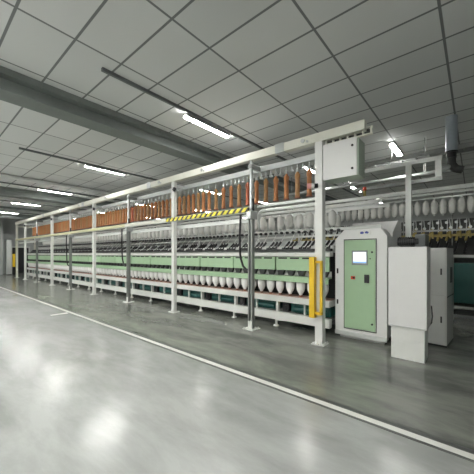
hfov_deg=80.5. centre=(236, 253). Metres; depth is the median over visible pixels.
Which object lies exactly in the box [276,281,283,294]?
yarn cop
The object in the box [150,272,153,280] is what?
yarn cop
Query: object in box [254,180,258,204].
tube
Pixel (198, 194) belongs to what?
tube
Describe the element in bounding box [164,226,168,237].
roving bobbin
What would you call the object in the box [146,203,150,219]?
tube
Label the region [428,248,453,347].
cabinet
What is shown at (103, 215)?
tube
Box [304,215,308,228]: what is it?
roving bobbin
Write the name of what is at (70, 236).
frame post
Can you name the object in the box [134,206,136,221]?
tube
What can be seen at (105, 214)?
tube
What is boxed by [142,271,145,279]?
yarn cop
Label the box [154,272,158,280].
yarn cop
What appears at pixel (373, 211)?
roving bobbin
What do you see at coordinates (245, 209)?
rail
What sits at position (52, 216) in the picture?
frame post
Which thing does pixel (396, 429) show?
floor line
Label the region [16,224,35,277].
portal
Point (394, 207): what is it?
roving bobbin
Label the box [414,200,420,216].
roving bobbin
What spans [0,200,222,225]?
lamp trunking
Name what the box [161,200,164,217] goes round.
tube
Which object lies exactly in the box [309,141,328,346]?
frame post
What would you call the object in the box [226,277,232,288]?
yarn cop
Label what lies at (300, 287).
yarn cop
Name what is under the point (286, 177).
tube
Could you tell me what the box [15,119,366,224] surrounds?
beam
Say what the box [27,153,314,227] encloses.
conveyor
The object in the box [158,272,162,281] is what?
yarn cop
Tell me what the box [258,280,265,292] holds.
yarn cop
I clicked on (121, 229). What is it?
cable
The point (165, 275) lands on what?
yarn cop
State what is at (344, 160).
control box
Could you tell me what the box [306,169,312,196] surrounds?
tube
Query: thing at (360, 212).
roving bobbin
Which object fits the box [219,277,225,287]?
yarn cop
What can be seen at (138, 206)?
tube
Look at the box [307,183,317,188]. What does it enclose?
signal light
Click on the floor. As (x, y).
(78, 395)
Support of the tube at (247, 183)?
hanging from the conveyor
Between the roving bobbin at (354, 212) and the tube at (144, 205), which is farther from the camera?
the tube at (144, 205)
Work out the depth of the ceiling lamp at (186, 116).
5.84 m
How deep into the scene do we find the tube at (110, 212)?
10.15 m
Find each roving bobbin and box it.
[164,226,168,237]
[178,229,182,236]
[183,224,187,236]
[188,223,192,235]
[193,223,197,235]
[199,222,203,235]
[204,222,209,234]
[210,221,215,234]
[217,220,221,234]
[223,220,228,233]
[230,219,235,233]
[244,223,247,232]
[255,219,257,231]
[260,216,265,231]
[268,215,274,230]
[277,214,283,230]
[286,213,292,229]
[296,212,302,229]
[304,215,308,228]
[306,211,313,228]
[325,213,329,227]
[328,208,336,227]
[334,212,340,226]
[340,208,344,222]
[345,211,350,221]
[352,210,356,221]
[358,206,362,220]
[364,209,369,220]
[371,208,376,219]
[377,204,383,219]
[384,207,390,218]
[392,203,397,218]
[399,202,404,217]
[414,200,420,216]
[422,200,429,216]
[431,199,437,215]
[439,198,446,214]
[448,197,455,214]
[457,196,465,213]
[467,195,473,212]
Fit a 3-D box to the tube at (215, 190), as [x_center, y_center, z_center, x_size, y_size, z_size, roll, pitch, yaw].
[-0.499,-1.305,6.699,0.118,0.500,0.118,0,0,40]
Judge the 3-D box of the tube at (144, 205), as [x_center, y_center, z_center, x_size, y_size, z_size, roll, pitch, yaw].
[-2.860,-1.305,8.707,0.118,0.500,0.118,0,0,40]
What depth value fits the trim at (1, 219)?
20.40 m
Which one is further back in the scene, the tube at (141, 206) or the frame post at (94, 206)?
the frame post at (94, 206)
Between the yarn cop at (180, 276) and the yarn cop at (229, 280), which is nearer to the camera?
the yarn cop at (229, 280)
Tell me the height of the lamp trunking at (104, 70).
0.049 m
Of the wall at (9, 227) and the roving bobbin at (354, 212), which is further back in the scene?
the wall at (9, 227)
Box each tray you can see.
[19,219,247,243]
[31,251,334,253]
[314,138,473,176]
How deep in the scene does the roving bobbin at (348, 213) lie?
7.82 m
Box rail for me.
[15,207,249,240]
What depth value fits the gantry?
5.61 m
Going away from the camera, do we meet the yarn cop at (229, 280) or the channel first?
the channel
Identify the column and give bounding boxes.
[6,240,11,274]
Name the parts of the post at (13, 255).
warning panel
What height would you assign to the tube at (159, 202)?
0.500 m
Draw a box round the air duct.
[442,114,464,173]
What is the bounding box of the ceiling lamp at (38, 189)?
[38,189,71,194]
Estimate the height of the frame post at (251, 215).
3.360 m
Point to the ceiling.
(268, 73)
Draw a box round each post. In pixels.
[12,254,14,274]
[23,222,30,279]
[34,219,42,281]
[49,215,58,285]
[66,210,77,289]
[90,203,101,294]
[123,194,136,302]
[169,182,182,312]
[242,161,260,330]
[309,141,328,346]
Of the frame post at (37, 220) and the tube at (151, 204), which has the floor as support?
the frame post at (37, 220)
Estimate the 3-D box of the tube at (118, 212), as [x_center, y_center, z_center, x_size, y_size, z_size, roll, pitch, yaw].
[-4.163,-1.305,9.815,0.118,0.500,0.118,0,0,40]
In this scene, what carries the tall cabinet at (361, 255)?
on the floor
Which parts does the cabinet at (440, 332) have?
door, door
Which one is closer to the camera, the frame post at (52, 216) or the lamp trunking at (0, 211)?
the frame post at (52, 216)
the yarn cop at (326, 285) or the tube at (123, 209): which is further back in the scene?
the tube at (123, 209)
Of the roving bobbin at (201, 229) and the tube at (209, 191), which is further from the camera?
the roving bobbin at (201, 229)
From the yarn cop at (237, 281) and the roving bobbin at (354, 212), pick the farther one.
the roving bobbin at (354, 212)
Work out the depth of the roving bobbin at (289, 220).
6.39 m
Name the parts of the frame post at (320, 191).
guard plate, yellow guard, plate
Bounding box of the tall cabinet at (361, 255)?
[335,221,400,343]
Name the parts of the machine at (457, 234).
ochre rail, creel rail, creel rail, drafting arm, guide rail, drafting arm, rail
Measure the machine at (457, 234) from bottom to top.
3.050 m
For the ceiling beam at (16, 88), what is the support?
attached to the ceiling
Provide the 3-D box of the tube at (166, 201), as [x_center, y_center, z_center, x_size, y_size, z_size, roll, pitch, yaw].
[-1.992,-1.305,7.969,0.118,0.500,0.118,0,0,40]
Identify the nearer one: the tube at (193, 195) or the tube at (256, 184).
the tube at (256, 184)
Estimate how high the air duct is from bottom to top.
1.169 m
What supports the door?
in the wall at (9, 227)
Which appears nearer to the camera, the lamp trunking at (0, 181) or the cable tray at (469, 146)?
the cable tray at (469, 146)
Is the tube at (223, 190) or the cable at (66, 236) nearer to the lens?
the tube at (223, 190)
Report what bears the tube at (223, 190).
hanging from the conveyor
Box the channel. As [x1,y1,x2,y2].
[325,125,372,144]
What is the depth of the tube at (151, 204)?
8.43 m
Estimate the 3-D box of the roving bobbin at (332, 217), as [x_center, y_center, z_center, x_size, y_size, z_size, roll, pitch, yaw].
[1.979,-0.750,5.800,0.160,0.400,0.156,0,0,40]
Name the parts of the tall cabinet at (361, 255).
green door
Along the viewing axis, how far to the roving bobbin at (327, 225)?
6.43 m
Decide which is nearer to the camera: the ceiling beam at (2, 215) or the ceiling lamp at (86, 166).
the ceiling lamp at (86, 166)
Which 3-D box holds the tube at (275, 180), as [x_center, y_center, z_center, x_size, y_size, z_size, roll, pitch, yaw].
[0.781,-1.305,5.611,0.118,0.500,0.118,0,0,40]
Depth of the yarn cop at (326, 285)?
5.13 m
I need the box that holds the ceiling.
[0,0,473,226]
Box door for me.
[12,248,28,272]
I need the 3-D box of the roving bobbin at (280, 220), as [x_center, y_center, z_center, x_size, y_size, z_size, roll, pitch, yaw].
[1.027,-0.750,6.609,0.160,0.400,0.156,0,0,40]
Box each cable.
[66,236,68,265]
[121,229,125,266]
[239,215,247,270]
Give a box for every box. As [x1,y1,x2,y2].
[323,137,364,183]
[388,247,432,363]
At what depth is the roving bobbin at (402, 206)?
6.97 m
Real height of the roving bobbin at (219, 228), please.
0.400 m
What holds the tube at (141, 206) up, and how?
hanging from the conveyor
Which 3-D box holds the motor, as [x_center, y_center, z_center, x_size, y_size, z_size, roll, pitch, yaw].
[2.544,-0.178,4.164,0.260,0.157,0.142,0,0,40]
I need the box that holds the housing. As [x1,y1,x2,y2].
[415,234,428,246]
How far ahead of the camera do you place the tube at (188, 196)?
7.32 m
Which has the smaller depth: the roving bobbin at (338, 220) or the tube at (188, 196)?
the roving bobbin at (338, 220)
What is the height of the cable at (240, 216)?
1.143 m
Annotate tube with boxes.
[102,213,104,225]
[104,212,107,225]
[109,211,111,224]
[111,211,114,224]
[114,210,116,223]
[117,210,119,223]
[119,209,122,223]
[122,208,124,222]
[130,207,133,221]
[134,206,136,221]
[137,205,139,220]
[140,205,143,220]
[143,204,146,219]
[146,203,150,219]
[150,202,153,218]
[154,202,157,218]
[157,201,160,217]
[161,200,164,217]
[165,199,168,216]
[177,197,181,214]
[182,196,185,214]
[186,195,190,213]
[191,194,195,212]
[196,193,200,212]
[201,192,205,211]
[207,190,211,210]
[214,189,218,209]
[221,187,225,208]
[229,186,233,207]
[237,184,241,206]
[245,182,248,205]
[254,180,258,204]
[263,178,268,202]
[273,176,278,201]
[283,174,289,199]
[294,172,300,198]
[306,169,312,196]
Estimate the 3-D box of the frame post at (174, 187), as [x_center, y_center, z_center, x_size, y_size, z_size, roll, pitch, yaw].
[-1.565,-0.180,7.290,0.250,3.360,0.378,0,0,40]
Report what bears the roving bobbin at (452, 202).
hanging from the machine at (457, 234)
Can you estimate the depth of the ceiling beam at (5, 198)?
14.57 m
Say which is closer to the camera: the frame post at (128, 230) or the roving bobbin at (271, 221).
the roving bobbin at (271, 221)
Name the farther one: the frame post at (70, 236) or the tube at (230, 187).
the frame post at (70, 236)
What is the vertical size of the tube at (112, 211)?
0.500 m
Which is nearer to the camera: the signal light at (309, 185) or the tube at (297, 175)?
the signal light at (309, 185)
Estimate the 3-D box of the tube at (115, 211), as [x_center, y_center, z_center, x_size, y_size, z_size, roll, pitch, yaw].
[-4.308,-1.305,9.938,0.118,0.500,0.118,0,0,40]
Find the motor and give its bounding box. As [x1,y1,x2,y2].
[397,237,418,246]
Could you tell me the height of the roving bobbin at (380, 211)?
0.410 m
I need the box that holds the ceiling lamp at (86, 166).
[84,165,125,175]
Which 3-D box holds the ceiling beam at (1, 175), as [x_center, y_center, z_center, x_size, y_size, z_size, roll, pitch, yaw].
[-3.863,-2.675,14.444,0.200,0.090,23.000,0,0,40]
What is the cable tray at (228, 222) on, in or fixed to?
attached to the frame post at (251, 215)
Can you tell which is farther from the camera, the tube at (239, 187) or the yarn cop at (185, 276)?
the yarn cop at (185, 276)
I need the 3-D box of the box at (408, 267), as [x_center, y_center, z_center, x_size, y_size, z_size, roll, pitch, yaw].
[2.540,0.700,4.088,0.503,1.600,0.435,0,0,40]
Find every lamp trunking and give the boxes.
[0,181,242,218]
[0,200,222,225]
[0,211,169,226]
[19,147,273,207]
[101,67,383,208]
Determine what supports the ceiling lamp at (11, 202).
attached to the ceiling
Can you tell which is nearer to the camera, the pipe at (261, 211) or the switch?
the switch
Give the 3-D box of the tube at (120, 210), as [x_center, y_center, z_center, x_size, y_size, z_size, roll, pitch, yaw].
[-4.018,-1.305,9.692,0.118,0.500,0.118,0,0,40]
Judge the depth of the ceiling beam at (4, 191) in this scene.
12.71 m
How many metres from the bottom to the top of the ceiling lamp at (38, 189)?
0.085 m
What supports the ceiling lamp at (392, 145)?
attached to the ceiling
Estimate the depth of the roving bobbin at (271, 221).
6.72 m
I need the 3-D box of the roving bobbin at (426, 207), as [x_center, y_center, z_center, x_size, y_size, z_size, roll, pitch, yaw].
[4.523,-1.105,6.695,0.146,0.410,0.146,0,0,40]
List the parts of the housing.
panel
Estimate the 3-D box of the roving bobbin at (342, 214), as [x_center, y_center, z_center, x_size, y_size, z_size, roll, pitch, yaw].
[3.005,-1.105,7.985,0.146,0.410,0.146,0,0,40]
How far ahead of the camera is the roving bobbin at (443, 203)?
6.43 m
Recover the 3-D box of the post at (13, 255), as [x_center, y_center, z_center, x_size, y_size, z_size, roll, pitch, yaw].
[-15.630,0.750,19.594,0.120,1.500,0.140,0,0,40]
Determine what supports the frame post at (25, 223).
on the floor
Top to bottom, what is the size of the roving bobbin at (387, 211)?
0.410 m
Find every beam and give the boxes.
[0,65,370,217]
[0,173,276,221]
[0,186,233,221]
[0,195,211,221]
[0,197,196,220]
[0,206,182,224]
[0,212,159,228]
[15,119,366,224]
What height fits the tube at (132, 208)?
0.500 m
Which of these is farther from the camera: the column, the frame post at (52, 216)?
the column
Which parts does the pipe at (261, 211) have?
rail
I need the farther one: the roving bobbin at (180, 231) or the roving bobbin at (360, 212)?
the roving bobbin at (180, 231)
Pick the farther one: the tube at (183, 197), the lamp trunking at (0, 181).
the lamp trunking at (0, 181)
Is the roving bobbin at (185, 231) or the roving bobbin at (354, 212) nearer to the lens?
the roving bobbin at (354, 212)
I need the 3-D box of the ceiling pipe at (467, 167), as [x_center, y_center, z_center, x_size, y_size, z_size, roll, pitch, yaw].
[4.902,-2.375,7.308,9.000,0.750,0.385,0,0,40]
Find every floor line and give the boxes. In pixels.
[0,287,473,459]
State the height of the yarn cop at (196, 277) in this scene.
0.350 m
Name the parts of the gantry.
drop leg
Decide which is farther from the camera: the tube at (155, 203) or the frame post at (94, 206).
the frame post at (94, 206)
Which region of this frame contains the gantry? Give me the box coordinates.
[352,155,442,236]
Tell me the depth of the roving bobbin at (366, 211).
7.50 m
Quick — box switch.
[364,275,368,282]
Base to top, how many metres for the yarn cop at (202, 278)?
0.350 m
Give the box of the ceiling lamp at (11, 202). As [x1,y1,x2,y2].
[11,202,40,205]
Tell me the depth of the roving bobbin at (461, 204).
6.22 m
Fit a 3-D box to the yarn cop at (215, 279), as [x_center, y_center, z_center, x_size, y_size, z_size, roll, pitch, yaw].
[-0.530,0.665,7.014,0.172,0.350,0.172,0,0,40]
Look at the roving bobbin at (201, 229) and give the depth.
8.33 m
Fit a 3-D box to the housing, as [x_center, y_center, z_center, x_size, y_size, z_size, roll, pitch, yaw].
[3.664,0.560,5.535,0.170,1.880,0.620,0,0,40]
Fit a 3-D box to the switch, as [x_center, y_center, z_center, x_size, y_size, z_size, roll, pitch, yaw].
[2.189,0.420,4.723,0.075,0.140,0.022,0,0,40]
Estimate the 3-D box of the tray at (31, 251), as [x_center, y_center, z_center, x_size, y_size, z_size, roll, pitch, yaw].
[-5.638,-0.045,11.824,19.890,0.030,0.390,0,0,40]
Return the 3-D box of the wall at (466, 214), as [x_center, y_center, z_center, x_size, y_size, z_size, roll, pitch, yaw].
[4.833,-0.625,22.276,33.500,4.250,0.200,0,0,40]
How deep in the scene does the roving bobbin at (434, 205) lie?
6.54 m
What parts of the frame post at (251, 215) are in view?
plate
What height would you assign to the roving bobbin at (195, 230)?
0.400 m
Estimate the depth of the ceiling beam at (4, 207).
16.94 m
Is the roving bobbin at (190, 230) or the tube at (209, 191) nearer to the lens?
the tube at (209, 191)
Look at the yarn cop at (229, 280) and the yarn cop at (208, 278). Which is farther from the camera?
the yarn cop at (208, 278)
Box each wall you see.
[3,218,168,273]
[169,204,473,244]
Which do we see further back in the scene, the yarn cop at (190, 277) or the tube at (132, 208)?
the tube at (132, 208)
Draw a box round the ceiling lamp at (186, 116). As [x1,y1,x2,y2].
[183,113,230,137]
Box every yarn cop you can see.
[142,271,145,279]
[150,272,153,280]
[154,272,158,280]
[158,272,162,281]
[163,273,167,281]
[177,274,182,283]
[183,274,188,283]
[188,275,193,284]
[194,275,199,285]
[200,275,205,285]
[206,276,212,286]
[212,276,218,287]
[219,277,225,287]
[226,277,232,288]
[234,278,240,289]
[241,278,247,290]
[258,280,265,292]
[267,280,274,293]
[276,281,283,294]
[286,282,294,295]
[296,282,304,296]
[325,284,328,298]
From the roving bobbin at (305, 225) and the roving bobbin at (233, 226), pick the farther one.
the roving bobbin at (233, 226)
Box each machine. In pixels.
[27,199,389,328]
[293,183,473,319]
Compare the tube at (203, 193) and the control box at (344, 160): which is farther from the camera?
the tube at (203, 193)
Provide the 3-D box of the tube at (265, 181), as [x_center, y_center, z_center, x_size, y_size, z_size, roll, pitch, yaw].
[0.598,-1.305,5.766,0.118,0.500,0.118,0,0,40]
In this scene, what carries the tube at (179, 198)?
hanging from the conveyor
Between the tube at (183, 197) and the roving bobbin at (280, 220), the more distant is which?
the tube at (183, 197)
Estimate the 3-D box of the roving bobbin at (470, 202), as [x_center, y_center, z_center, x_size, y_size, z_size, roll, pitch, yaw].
[5.155,-1.105,6.157,0.146,0.410,0.146,0,0,40]
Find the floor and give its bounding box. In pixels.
[0,273,473,473]
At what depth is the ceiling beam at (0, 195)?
13.79 m
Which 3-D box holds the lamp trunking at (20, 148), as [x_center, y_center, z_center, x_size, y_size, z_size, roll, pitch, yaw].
[0.108,-2.724,13.922,0.045,0.049,17.650,0,0,40]
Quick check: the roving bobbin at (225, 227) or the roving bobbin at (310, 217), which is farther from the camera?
the roving bobbin at (225, 227)
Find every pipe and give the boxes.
[257,197,314,217]
[278,147,473,197]
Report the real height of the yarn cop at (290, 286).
0.350 m
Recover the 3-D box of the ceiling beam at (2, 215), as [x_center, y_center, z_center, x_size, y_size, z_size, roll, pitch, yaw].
[-12.928,-2.600,22.153,0.560,0.300,23.000,0,0,40]
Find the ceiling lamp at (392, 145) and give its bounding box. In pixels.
[389,142,402,155]
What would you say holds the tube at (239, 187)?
hanging from the conveyor

